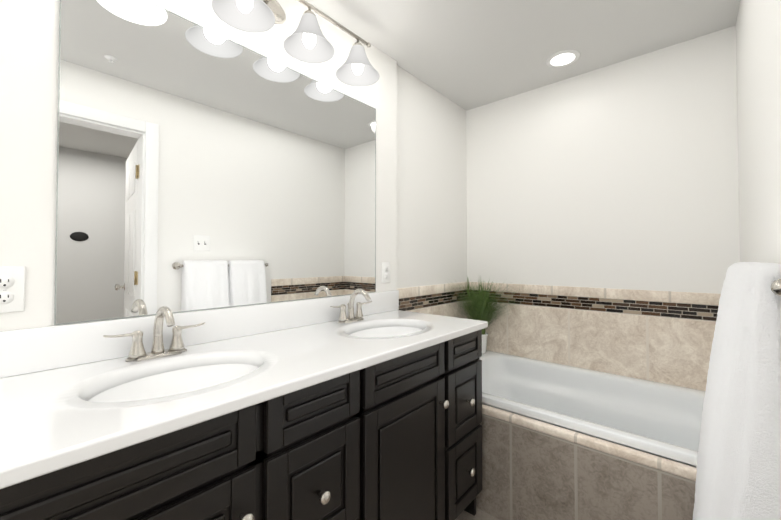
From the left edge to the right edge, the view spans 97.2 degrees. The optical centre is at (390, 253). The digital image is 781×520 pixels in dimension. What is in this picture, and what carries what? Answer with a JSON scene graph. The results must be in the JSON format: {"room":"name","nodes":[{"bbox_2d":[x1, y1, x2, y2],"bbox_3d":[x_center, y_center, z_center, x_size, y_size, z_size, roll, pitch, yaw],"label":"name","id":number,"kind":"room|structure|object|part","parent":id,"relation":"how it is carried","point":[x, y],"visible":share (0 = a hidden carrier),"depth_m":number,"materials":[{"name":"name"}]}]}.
{"room":"bathroom","nodes":[
{"label":"bathroom","id":0,"kind":"room"},
{"bbox_2d":[0,0,466,330],"bbox_3d":[-0.578,0.042,1.417,0.150,2.461,3.677,-1,-1,41],"label":"wall","id":1,"kind":"structure","parent":0,"point":[29,43],"depth_m":1.53,"materials":[{"name":"white paint"}]},
{"bbox_2d":[0,266,24,312],"bbox_3d":[-0.962,0.091,0.858,0.008,0.115,0.070,-1,-1,41],"label":"electrical outlet","id":2,"kind":"object","parent":1,"relation":"attached to","point":[12,289],"visible":1,"depth_m":0.87,"materials":[{"name":"white plastic"}]},
{"bbox_2d":[0,290,398,377],"bbox_3d":[-0.495,0.258,1.374,0.020,0.113,1.628,-1,-1,41],"label":"backsplash","id":3,"kind":"structure","parent":1,"relation":"attached to","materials":[{"name":"white stone"}]},
{"bbox_2d":[54,0,375,324],"bbox_3d":[-0.492,-0.297,1.401,0.005,0.997,1.246,-1,-1,41],"label":"mirror","id":4,"kind":"object","parent":1,"relation":"attached to","point":[199,167],"visible":1,"depth_m":1.19,"materials":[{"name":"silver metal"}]},
{"bbox_2d":[212,0,379,86],"bbox_3d":[-0.430,-0.945,1.312,0.231,0.223,1.014,-1,-1,41],"label":"sconce","id":5,"kind":"object","parent":1,"relation":"attached to","point":[306,41],"visible":1,"depth_m":1.41,"materials":[{"name":"white glass"}]},
{"bbox_3d":[-0.509,-0.900,1.201,0.204,0.129,0.204,-1,-1,41],"label":"lamp shade","id":6,"kind":"part","parent":5,"relation":"part of","materials":[{"name":"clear glass"}]},
{"bbox_3d":[-0.509,-0.898,1.201,0.056,0.115,0.056,-1,-1,41],"label":"bulb","id":7,"kind":"part","parent":5,"relation":"part of","materials":[{"name":"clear glass"}]},
{"bbox_3d":[-0.331,-0.897,1.404,0.204,0.129,0.204,-1,-1,41],"label":"lamp shade","id":8,"kind":"part","parent":5,"relation":"part of","materials":[{"name":"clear glass"}]},
{"bbox_3d":[-0.331,-0.895,1.404,0.056,0.115,0.056,-1,-1,41],"label":"bulb","id":9,"kind":"part","parent":5,"relation":"part of","materials":[{"name":"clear glass"}]},
{"bbox_2d":[303,7,315,15],"bbox_3d":[-0.331,-0.978,1.406,0.052,0.052,0.052,-1,-1,41],"label":"socket","id":10,"kind":"object","parent":5,"relation":"attached to","point":[307,13],"depth_m":1.39,"materials":[{"name":"silver metal"}]},
{"bbox_2d":[352,39,362,45],"bbox_3d":[-0.153,-0.975,1.609,0.052,0.052,0.052,-1,-1,41],"label":"socket","id":11,"kind":"object","parent":5,"relation":"attached to","point":[357,43],"depth_m":1.59,"materials":[{"name":"silver metal"}]},
{"bbox_3d":[-0.153,-0.893,1.607,0.204,0.129,0.204,-1,-1,41],"label":"lamp shade","id":12,"kind":"part","parent":5,"relation":"part of","materials":[{"name":"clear glass"}]},
{"bbox_3d":[-0.153,-0.891,1.607,0.056,0.115,0.056,-1,-1,41],"label":"bulb","id":13,"kind":"part","parent":5,"relation":"part of","materials":[{"name":"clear glass"}]},
{"bbox_2d":[382,262,389,282],"bbox_3d":[-0.024,0.107,1.927,0.008,0.115,0.070,-1,-1,41],"label":"electrical outlet","id":14,"kind":"object","parent":1,"relation":"attached to","point":[385,272],"visible":1,"depth_m":1.92,"materials":[{"name":"white plastic"}]},
{"bbox_2d":[397,282,467,298],"bbox_3d":[0.310,0.244,2.341,0.010,0.061,0.871,-1,-1,41],"label":"cap","id":15,"kind":"object","parent":1,"relation":"attached to","point":[408,292],"visible":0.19,"depth_m":2.27,"materials":[{"name":"tile"}]},
{"bbox_2d":[399,290,467,310],"bbox_3d":[0.310,0.314,2.340,0.011,0.079,0.871,-1,-1,41],"label":"tile border","id":16,"kind":"object","parent":1,"relation":"attached to","point":[413,303],"depth_m":2.26,"materials":[{"name":"multicoloured tile"}]},
{"bbox_2d":[409,301,467,318],"bbox_3d":[0.310,0.561,2.336,0.010,0.415,0.871,-1,-1,41],"label":"wall tile","id":17,"kind":"structure","parent":1,"relation":"attached to","point":[449,309],"depth_m":2.43,"materials":[{"name":"tile"}]},
{"bbox_2d":[455,509,496,519],"bbox_3d":[0.075,1.262,0.822,1.589,0.100,3.437,-1,-1,41],"label":"floor","id":18,"kind":"structure","parent":0,"point":[465,515],"depth_m":1.60,"materials":[{"name":"beige tile"}]},
{"bbox_2d":[0,289,487,519],"bbox_3d":[-0.282,0.687,1.179,0.588,1.062,1.628,-1,-1,41],"label":"bathroom vanity","id":19,"kind":"object","parent":18,"relation":"on","point":[359,404],"visible":1,"depth_m":0.92,"materials":[{"name":"black wood"}]},
{"bbox_2d":[103,306,204,361],"bbox_3d":[-0.662,0.231,1.004,0.152,0.155,0.261,-1,-1,41],"label":"faucet","id":20,"kind":"object","parent":19,"relation":"on","point":[177,352],"depth_m":1.02,"materials":[{"name":"silver metal"}]},
{"bbox_2d":[88,364,257,401],"bbox_3d":[-0.551,0.421,0.903,0.440,0.170,0.540,-1,-1,41],"label":"sink","id":21,"kind":"object","parent":19,"relation":"in","point":[179,378],"depth_m":0.97,"materials":[{"name":"white ceramic"}]},
{"bbox_3d":[-0.452,0.775,0.607,0.019,0.597,0.439,-1,-1,41],"label":"door","id":22,"kind":"part","parent":19,"relation":"part of","materials":[{"name":"black wood"}]},
{"bbox_3d":[-0.309,0.566,0.732,0.036,0.033,0.033,-1,-1,41],"label":"knob","id":23,"kind":"part","parent":19,"relation":"part of","materials":[{"name":"silver metal"}]},
{"bbox_3d":[-0.106,0.476,1.037,0.020,0.030,1.570,-1,-1,41],"label":"rail","id":24,"kind":"part","parent":19,"relation":"part of","materials":[{"name":"black wood"}]},
{"bbox_3d":[-0.193,0.625,0.905,0.019,0.287,0.294,-1,-1,41],"label":"drawer","id":25,"kind":"part","parent":19,"relation":"part of","materials":[{"name":"black wood"}]},
{"bbox_3d":[-0.193,0.396,0.909,0.019,0.139,0.294,-1,-1,41],"label":"drawer","id":26,"kind":"part","parent":19,"relation":"part of","materials":[{"name":"black wood"}]},
{"bbox_3d":[-0.172,0.625,0.886,0.036,0.033,0.033,-1,-1,41],"label":"knob","id":27,"kind":"part","parent":19,"relation":"part of","materials":[{"name":"silver metal"}]},
{"bbox_2d":[330,289,371,322],"bbox_3d":[-0.148,0.241,1.590,0.152,0.155,0.261,-1,-1,41],"label":"faucet","id":28,"kind":"object","parent":19,"relation":"on","point":[358,317],"depth_m":1.61,"materials":[{"name":"silver metal"}]},
{"bbox_2d":[350,326,421,336],"bbox_3d":[-0.037,0.431,1.489,0.440,0.170,0.540,-1,-1,41],"label":"sink","id":29,"kind":"object","parent":19,"relation":"in","point":[362,331],"depth_m":1.61,"materials":[{"name":"white ceramic"}]},
{"bbox_3d":[0.062,0.785,1.193,0.019,0.597,0.439,-1,-1,41],"label":"door","id":30,"kind":"part","parent":19,"relation":"part of","materials":[{"name":"black wood"}]},
{"bbox_3d":[0.205,0.576,1.318,0.036,0.033,0.033,-1,-1,41],"label":"knob","id":31,"kind":"part","parent":19,"relation":"part of","materials":[{"name":"silver metal"}]},
{"bbox_3d":[0.321,0.941,1.486,0.019,0.296,0.294,-1,-1,41],"label":"drawer","id":32,"kind":"part","parent":19,"relation":"part of","materials":[{"name":"black wood"}]},
{"bbox_3d":[0.321,0.635,1.491,0.019,0.287,0.294,-1,-1,41],"label":"drawer","id":33,"kind":"part","parent":19,"relation":"part of","materials":[{"name":"black wood"}]},
{"bbox_3d":[0.321,0.406,1.495,0.019,0.139,0.294,-1,-1,41],"label":"drawer","id":34,"kind":"part","parent":19,"relation":"part of","materials":[{"name":"black wood"}]},
{"bbox_3d":[0.342,0.930,1.468,0.036,0.033,0.033,-1,-1,41],"label":"knob","id":35,"kind":"part","parent":19,"relation":"part of","materials":[{"name":"silver metal"}]},
{"bbox_3d":[0.342,0.635,1.473,0.036,0.033,0.033,-1,-1,41],"label":"knob","id":36,"kind":"part","parent":19,"relation":"part of","materials":[{"name":"silver metal"}]},
{"bbox_2d":[476,350,704,519],"bbox_3d":[0.866,0.965,1.829,1.478,0.530,0.863,-1,-1,41],"label":"bathtub","id":37,"kind":"object","parent":18,"relation":"on","point":[562,442],"visible":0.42,"depth_m":1.52,"materials":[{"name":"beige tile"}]},
{"bbox_2d":[446,277,530,352],"bbox_3d":[0.632,0.429,2.276,0.545,0.553,0.508,-1,-1,41],"label":"plant","id":38,"kind":"object","parent":37,"relation":"on","point":[479,308],"visible":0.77,"depth_m":2.42,"materials":[{"name":"green plant"}]},
{"bbox_3d":[0.648,0.641,2.475,0.104,0.136,0.104,-1,-1,41],"label":"pot","id":39,"kind":"part","parent":38,"relation":"part of","materials":[{"name":"white ceramic"}]},
{"bbox_2d":[306,0,739,110],"bbox_3d":[0.019,-1.198,0.914,1.739,0.100,3.677,-1,-1,41],"label":"ceiling","id":40,"kind":"structure","parent":0,"point":[466,55],"depth_m":1.77,"materials":[{"name":"white paint"}]},
{"bbox_2d":[546,50,579,67],"bbox_3d":[0.998,-1.125,1.997,0.176,0.006,0.176,-1,-1,41],"label":"recessed light","id":41,"kind":"object","parent":40,"relation":"in","point":[563,58],"visible":1,"depth_m":1.99,"materials":[{"name":"white glass"}]},
{"bbox_2d":[466,25,739,293],"bbox_3d":[1.239,0.055,2.188,1.613,2.461,0.120,-1,-1,41],"label":"wall","id":42,"kind":"structure","parent":0,"point":[622,175],"depth_m":2.03,"materials":[{"name":"white paint"}]},
{"bbox_2d":[468,300,715,390],"bbox_3d":[1.151,0.558,2.170,1.473,0.415,0.010,-1,-1,41],"label":"wall tile","id":43,"kind":"structure","parent":42,"relation":"attached to","point":[672,351],"depth_m":2.03,"materials":[{"name":"tile"}]},
{"bbox_2d":[468,290,718,320],"bbox_3d":[1.151,0.311,2.174,1.473,0.079,0.011,-1,-1,41],"label":"tile border","id":44,"kind":"object","parent":42,"relation":"attached to","point":[685,311],"depth_m":2.02,"materials":[{"name":"multicoloured tile"}]},
{"bbox_2d":[469,282,720,305],"bbox_3d":[1.151,0.241,2.176,1.473,0.061,0.010,-1,-1,41],"label":"cap","id":45,"kind":"object","parent":42,"relation":"attached to","point":[672,297],"visible":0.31,"depth_m":2.03,"materials":[{"name":"tile"}]},
{"bbox_2d":[736,0,780,263],"bbox_3d":[1.181,0.034,0.991,0.120,2.461,1.757,-1,-1,41],"label":"wall","id":46,"kind":"structure","parent":0,"point":[758,43],"depth_m":1.16,"materials":[{"name":"white paint"}]},
{"bbox_2d":[693,262,780,519],"bbox_3d":[0.824,0.477,0.810,0.188,0.914,0.704,-1,-1,41],"label":"towel","id":47,"kind":"object","parent":46,"relation":"attached to","point":[738,474],"visible":1,"depth_m":0.62,"materials":[{"name":"white fabric"}]},
{"bbox_3d":[0.633,0.055,0.553,0.031,0.031,0.032,-1,-1,41],"label":"post","id":48,"kind":"part","parent":47,"relation":"part of","materials":[{"name":"silver metal"}]}
]}

